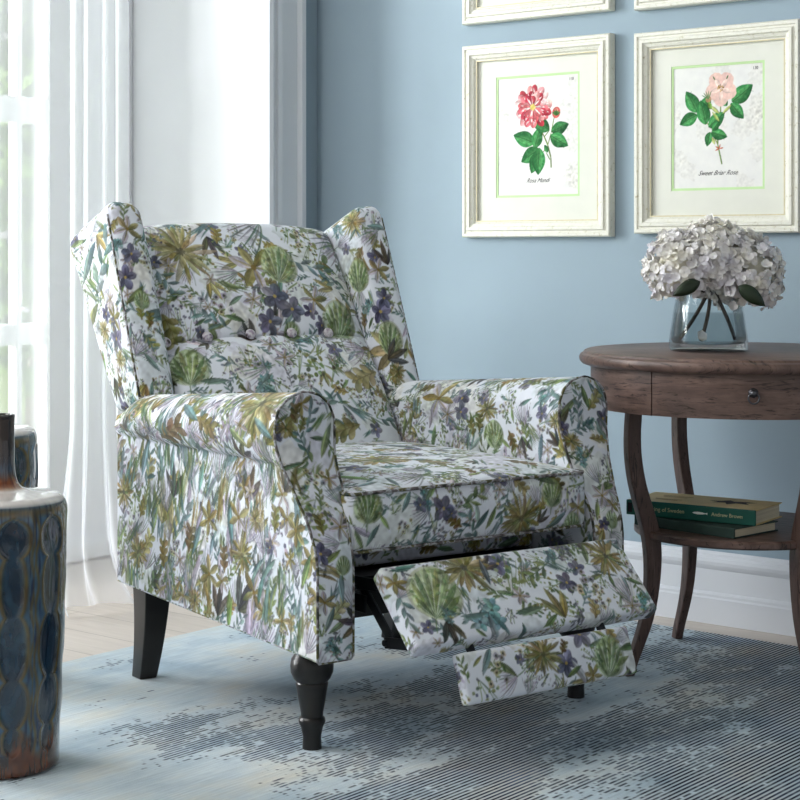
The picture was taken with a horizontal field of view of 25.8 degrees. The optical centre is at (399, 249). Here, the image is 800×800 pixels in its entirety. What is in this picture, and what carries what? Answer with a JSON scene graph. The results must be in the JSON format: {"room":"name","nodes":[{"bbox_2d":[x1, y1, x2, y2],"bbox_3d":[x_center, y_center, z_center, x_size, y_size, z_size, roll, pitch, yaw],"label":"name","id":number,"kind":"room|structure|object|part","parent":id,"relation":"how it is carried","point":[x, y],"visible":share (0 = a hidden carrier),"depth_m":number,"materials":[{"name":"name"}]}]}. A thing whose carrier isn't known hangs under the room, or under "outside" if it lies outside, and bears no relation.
{"room":"living room","nodes":[
{"label":"living room","id":0,"kind":"room"},
{"bbox_2d":[132,0,261,225],"bbox_3d":[-0.576,-0.446,5.133,0.566,2.709,0.100,0,0,39],"label":"wall reveal","id":1,"kind":"structure","parent":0,"point":[197,64],"depth_m":5.07,"materials":[{"name":"white paint"}]},
{"bbox_2d":[306,0,316,229],"bbox_3d":[-0.330,-0.446,5.081,0.120,2.709,0.131,0,0,39],"label":"wall","id":2,"kind":"structure","parent":0,"point":[311,5],"depth_m":5.08,"materials":[{"name":"blue paint"}]},
{"bbox_2d":[262,0,305,227],"bbox_3d":[-0.325,-0.350,4.966,0.034,2.500,0.158,0,0,39],"label":"trim","id":3,"kind":"structure","parent":2,"relation":"attached to","point":[283,21],"depth_m":4.96,"materials":[{"name":"grey paint"}]},
{"bbox_2d":[62,555,797,661],"bbox_3d":[-0.362,0.929,0.229,7.250,0.041,7.898,0,0,39],"label":"floor","id":4,"kind":"structure","parent":0,"point":[107,625],"depth_m":4.28,"materials":[{"name":"brown wood"}]},
{"bbox_2d":[0,615,799,799],"bbox_3d":[0.170,0.904,2.573,2.985,0.009,3.105,0,0,39],"label":"area rug","id":5,"kind":"object","parent":4,"relation":"on","point":[701,715],"visible":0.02,"depth_m":3.28,"materials":[{"name":"blue carpet"}]},
{"bbox_2d":[14,423,37,486],"bbox_3d":[-0.864,0.565,3.620,0.228,0.669,0.229,0,0,19],"label":"bottle vase","id":6,"kind":"object","parent":5,"relation":"on","point":[25,438],"visible":0.23,"depth_m":3.58,"materials":[{"name":"ceramic"}]},
{"bbox_2d":[0,413,67,779],"bbox_3d":[-0.696,0.593,3.059,0.230,0.613,0.229,0,0,-43],"label":"bottle vase","id":7,"kind":"object","parent":5,"relation":"on","point":[33,520],"visible":1,"depth_m":2.98,"materials":[{"name":"ceramic"}]},
{"bbox_2d":[70,202,656,750],"bbox_3d":[-0.087,0.398,3.605,0.795,1.004,1.264,0,0,-35],"label":"recliner armchair","id":8,"kind":"object","parent":5,"relation":"on","point":[288,474],"visible":1,"depth_m":3.45,"materials":[{"name":"fabric"}]},
{"bbox_3d":[-0.526,0.792,3.671,0.062,0.215,0.085,0,0,-35],"label":"leg","id":9,"kind":"part","parent":8,"relation":"part of","materials":[{"name":"black wood"}]},
{"bbox_3d":[-0.350,0.490,3.403,0.127,0.469,0.786,0,0,-35],"label":"arm","id":10,"kind":"part","parent":8,"relation":"part of","materials":[{"name":"fabric"}]},
{"bbox_3d":[-0.319,0.223,3.933,0.572,0.570,0.414,0,0,-35],"label":"backrest","id":11,"kind":"part","parent":8,"relation":"part of","materials":[{"name":"fabric"}]},
{"bbox_3d":[-0.159,0.805,3.163,0.079,0.190,0.079,0,0,-35],"label":"leg","id":12,"kind":"part","parent":8,"relation":"part of","materials":[{"name":"black wood"}]},
{"bbox_3d":[-0.145,0.490,3.114,0.127,0.467,0.093,0,0,-35],"label":"panel","id":13,"kind":"part","parent":8,"relation":"part of","materials":[{"name":"fabric"}]},
{"bbox_3d":[-0.004,0.792,4.041,0.062,0.215,0.085,0,0,-35],"label":"leg","id":14,"kind":"part","parent":8,"relation":"part of","materials":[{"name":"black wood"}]},
{"bbox_3d":[0.027,0.575,3.444,0.566,0.060,0.066,0,0,-35],"label":"rail","id":15,"kind":"part","parent":8,"relation":"part of","materials":[{"name":"fabric"}]},
{"bbox_3d":[-0.084,0.647,3.602,0.566,0.075,0.570,0,0,-35],"label":"seat","id":16,"kind":"part","parent":8,"relation":"part of","materials":[{"name":"multicoloured fabric"}]},
{"bbox_2d":[336,441,584,550],"bbox_3d":[-0.039,0.477,3.538,0.566,0.136,0.642,0,0,-35],"label":"seat cushion","id":17,"kind":"object","parent":8,"relation":"on","point":[391,495],"depth_m":3.32,"materials":[{"name":"fabric"}]},
{"bbox_3d":[0.191,0.490,3.786,0.127,0.469,0.786,0,0,-35],"label":"arm","id":18,"kind":"part","parent":8,"relation":"part of","materials":[{"name":"fabric"}]},
{"bbox_3d":[0.355,0.805,3.527,0.079,0.190,0.079,0,0,-35],"label":"leg","id":19,"kind":"part","parent":8,"relation":"part of","materials":[{"name":"black wood"}]},
{"bbox_3d":[0.396,0.490,3.498,0.127,0.467,0.093,0,0,-35],"label":"panel","id":20,"kind":"part","parent":8,"relation":"part of","materials":[{"name":"fabric"}]},
{"bbox_2d":[579,342,799,676],"bbox_3d":[0.741,0.558,3.799,0.700,0.683,0.700,0,0,39],"label":"side table","id":21,"kind":"object","parent":5,"relation":"on","point":[760,382],"visible":0.85,"depth_m":3.60,"materials":[{"name":"brown wood"}]},
{"bbox_3d":[0.513,0.617,3.713,0.086,0.566,0.027,0,0,-21],"label":"leg","id":22,"kind":"part","parent":21,"relation":"part of","materials":[{"name":"brown wood"}]},
{"bbox_3d":[0.654,0.617,4.027,0.027,0.566,0.086,0,0,-21],"label":"leg","id":23,"kind":"part","parent":21,"relation":"part of","materials":[{"name":"brown wood"}]},
{"bbox_2d":[634,515,777,538],"bbox_3d":[0.655,0.585,3.754,0.157,0.021,0.263,0,0,-43],"label":"book","id":24,"kind":"object","parent":21,"relation":"on","point":[733,531],"visible":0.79,"depth_m":3.67,"materials":[{"name":"green paper"}]},
{"bbox_2d":[626,492,781,525],"bbox_3d":[0.656,0.557,3.778,0.298,0.032,0.149,0,0,34],"label":"book","id":25,"kind":"object","parent":24,"relation":"on","point":[666,505],"visible":0.91,"depth_m":3.72,"materials":[{"name":"green paper"}]},
{"bbox_2d":[711,500,749,504],"bbox_3d":[0.709,0.541,3.751,0.106,0.001,0.058,0,0,34],"label":"picture","id":26,"kind":"object","parent":25,"relation":"on","point":[729,501],"depth_m":3.75},
{"bbox_2d":[669,295,747,352],"bbox_3d":[0.665,0.144,3.775,0.169,0.146,0.169,0,0,39],"label":"glass vase","id":27,"kind":"object","parent":21,"relation":"on","point":[741,336],"visible":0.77,"depth_m":3.75,"materials":[{"name":"glass"}]},
{"bbox_2d":[641,227,717,337],"bbox_3d":[0.606,0.073,3.767,0.186,0.246,0.184,0,0,39],"label":"hydrangea","id":28,"kind":"object","parent":27,"relation":"in","point":[670,276],"visible":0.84,"depth_m":3.71,"materials":[{"name":"white plant"}]},
{"bbox_3d":[0.633,0.136,3.785,0.058,0.120,0.038,0,0,-11],"label":"stem","id":29,"kind":"part","parent":28,"relation":"part of","materials":[{"name":"green plant"}]},
{"bbox_2d":[673,213,753,340],"bbox_3d":[0.672,0.058,3.768,0.189,0.275,0.193,0,0,39],"label":"hydrangea","id":30,"kind":"object","parent":27,"relation":"in","point":[716,248],"visible":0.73,"depth_m":3.70,"materials":[{"name":"white plant"}]},
{"bbox_3d":[0.658,0.127,3.755,0.011,0.138,0.049,0,0,40],"label":"stem","id":31,"kind":"part","parent":30,"relation":"part of","materials":[{"name":"green plant"}]},
{"bbox_2d":[707,227,785,339],"bbox_3d":[0.741,0.073,3.774,0.188,0.244,0.193,0,0,39],"label":"hydrangea","id":32,"kind":"object","parent":27,"relation":"in","point":[753,286],"visible":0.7,"depth_m":3.71,"materials":[{"name":"white plant"}]},
{"bbox_3d":[0.708,0.141,3.782,0.055,0.109,0.027,0,0,6],"label":"stem","id":33,"kind":"part","parent":32,"relation":"part of","materials":[{"name":"green plant"}]},
{"bbox_2d":[634,511,796,550],"bbox_3d":[0.741,0.605,3.799,0.462,0.018,0.462,0,0,39],"label":"shelf","id":34,"kind":"object","parent":21,"relation":"attached to","point":[652,536],"depth_m":3.63,"materials":[{"name":"brown wood"}]},
{"bbox_3d":[0.706,0.293,3.522,0.393,0.089,0.095,0,0,7],"label":"drawer","id":35,"kind":"part","parent":21,"relation":"part of","materials":[{"name":"brown wood"}]},
{"bbox_3d":[0.701,0.290,3.467,0.025,0.033,0.018,0,0,7],"label":"ring pull","id":36,"kind":"part","parent":21,"relation":"part of","materials":[{"name":"grey metal"}]},
{"bbox_3d":[0.827,0.617,3.572,0.027,0.566,0.086,0,0,-21],"label":"leg","id":37,"kind":"part","parent":21,"relation":"part of","materials":[{"name":"brown wood"}]},
{"bbox_2d":[317,0,799,559],"bbox_3d":[2.310,-0.446,3.094,6.723,2.709,0.120,0,0,39],"label":"wall","id":38,"kind":"structure","parent":0,"point":[389,72],"depth_m":4.66,"materials":[{"name":"blue paint"}]},
{"bbox_2d":[462,33,614,236],"bbox_3d":[0.356,-0.292,4.589,0.470,0.516,0.028,0,0,39],"label":"framed print","id":39,"kind":"object","parent":38,"relation":"attached to","point":[538,116],"visible":1,"depth_m":4.59,"materials":[{"name":"paper"}]},
{"bbox_2d":[462,0,614,25],"bbox_3d":[0.356,-0.866,4.589,0.470,0.516,0.028,0,0,39],"label":"framed print","id":40,"kind":"object","parent":38,"relation":"attached to","point":[474,12],"visible":1,"depth_m":4.61,"materials":[{"name":"cream painted wood"},{"name":"printed paper"}]},
{"bbox_2d":[634,0,746,10],"bbox_3d":[0.768,-0.852,4.254,0.452,0.502,0.028,0,0,39],"label":"framed print","id":41,"kind":"object","parent":38,"relation":"attached to","point":[639,5],"visible":1,"depth_m":4.33,"materials":[{"name":"wood"}]},
{"bbox_2d":[624,540,795,636],"bbox_3d":[2.312,0.822,3.001,6.603,0.174,0.022,0,0,39],"label":"baseboard","id":42,"kind":"structure","parent":38,"relation":"attached to","point":[748,592],"depth_m":4.23,"materials":[{"name":"white paint"}]},
{"bbox_2d":[634,19,799,233],"bbox_3d":[0.768,-0.292,4.254,0.452,0.502,0.028,0,0,39],"label":"framed print","id":43,"kind":"object","parent":38,"relation":"attached to","point":[717,108],"visible":1,"depth_m":4.25,"materials":[{"name":"paper"}]},
{"bbox_3d":[-1.402,-1.675,4.118,0.567,0.250,2.517,0,0,39],"label":"lintel","id":44,"kind":"object","parent":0,"visible":0},
{"bbox_2d":[31,0,45,487],"bbox_3d":[-1.349,-0.326,3.703,0.153,2.428,1.631,0,0,39],"label":"window frame","id":45,"kind":"structure","parent":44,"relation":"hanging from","point":[38,53],"depth_m":4.33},
{"bbox_2d":[0,0,131,562],"bbox_3d":[-1.616,-0.325,4.292,0.094,2.450,2.517,0,0,39],"label":"curtain","id":46,"kind":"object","parent":44,"relation":"attached to","point":[16,110],"depth_m":5.09,"materials":[{"name":"white fabric"}]},
{"bbox_3d":[-1.663,-0.325,4.266,0.055,2.390,2.417,0,0,39],"label":"frame","id":47,"kind":"part","parent":46,"relation":"part of","materials":[{"name":"white fabric"}]},
{"bbox_3d":[-1.658,0.785,4.276,0.050,0.170,2.340,0,0,39],"label":"rail","id":48,"kind":"part","parent":46,"relation":"part of","materials":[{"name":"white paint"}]},
{"bbox_3d":[-1.612,-0.325,4.289,0.084,2.450,2.517,0,0,39],"label":"casing","id":49,"kind":"part","parent":46,"relation":"part of","materials":[{"name":"white fabric"}]},
{"bbox_2d":[63,0,133,617],"bbox_3d":[-0.728,-0.326,4.429,0.142,2.428,0.406,0,0,39],"label":"sheer curtain","id":50,"kind":"object","parent":44,"relation":"hanging from","point":[91,597],"visible":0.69,"depth_m":4.41,"materials":[{"name":"white fabric"}]},
{"label":"outside","id":51,"kind":"structure","parent":0,"visible":0},
{"bbox_2d":[0,354,25,423],"bbox_3d":[-2.912,0.990,10.751,9.910,0.060,19.000,0,0,39],"label":"ground","id":52,"kind":"structure","parent":51,"point":[4,382],"depth_m":11.47,"materials":[{"name":"green plant"}]},
{"bbox_2d":[0,0,33,425],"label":"window","id":53,"kind":"structure","parent":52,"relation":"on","point":[27,5],"depth_m":8.42,"materials":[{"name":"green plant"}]}
]}

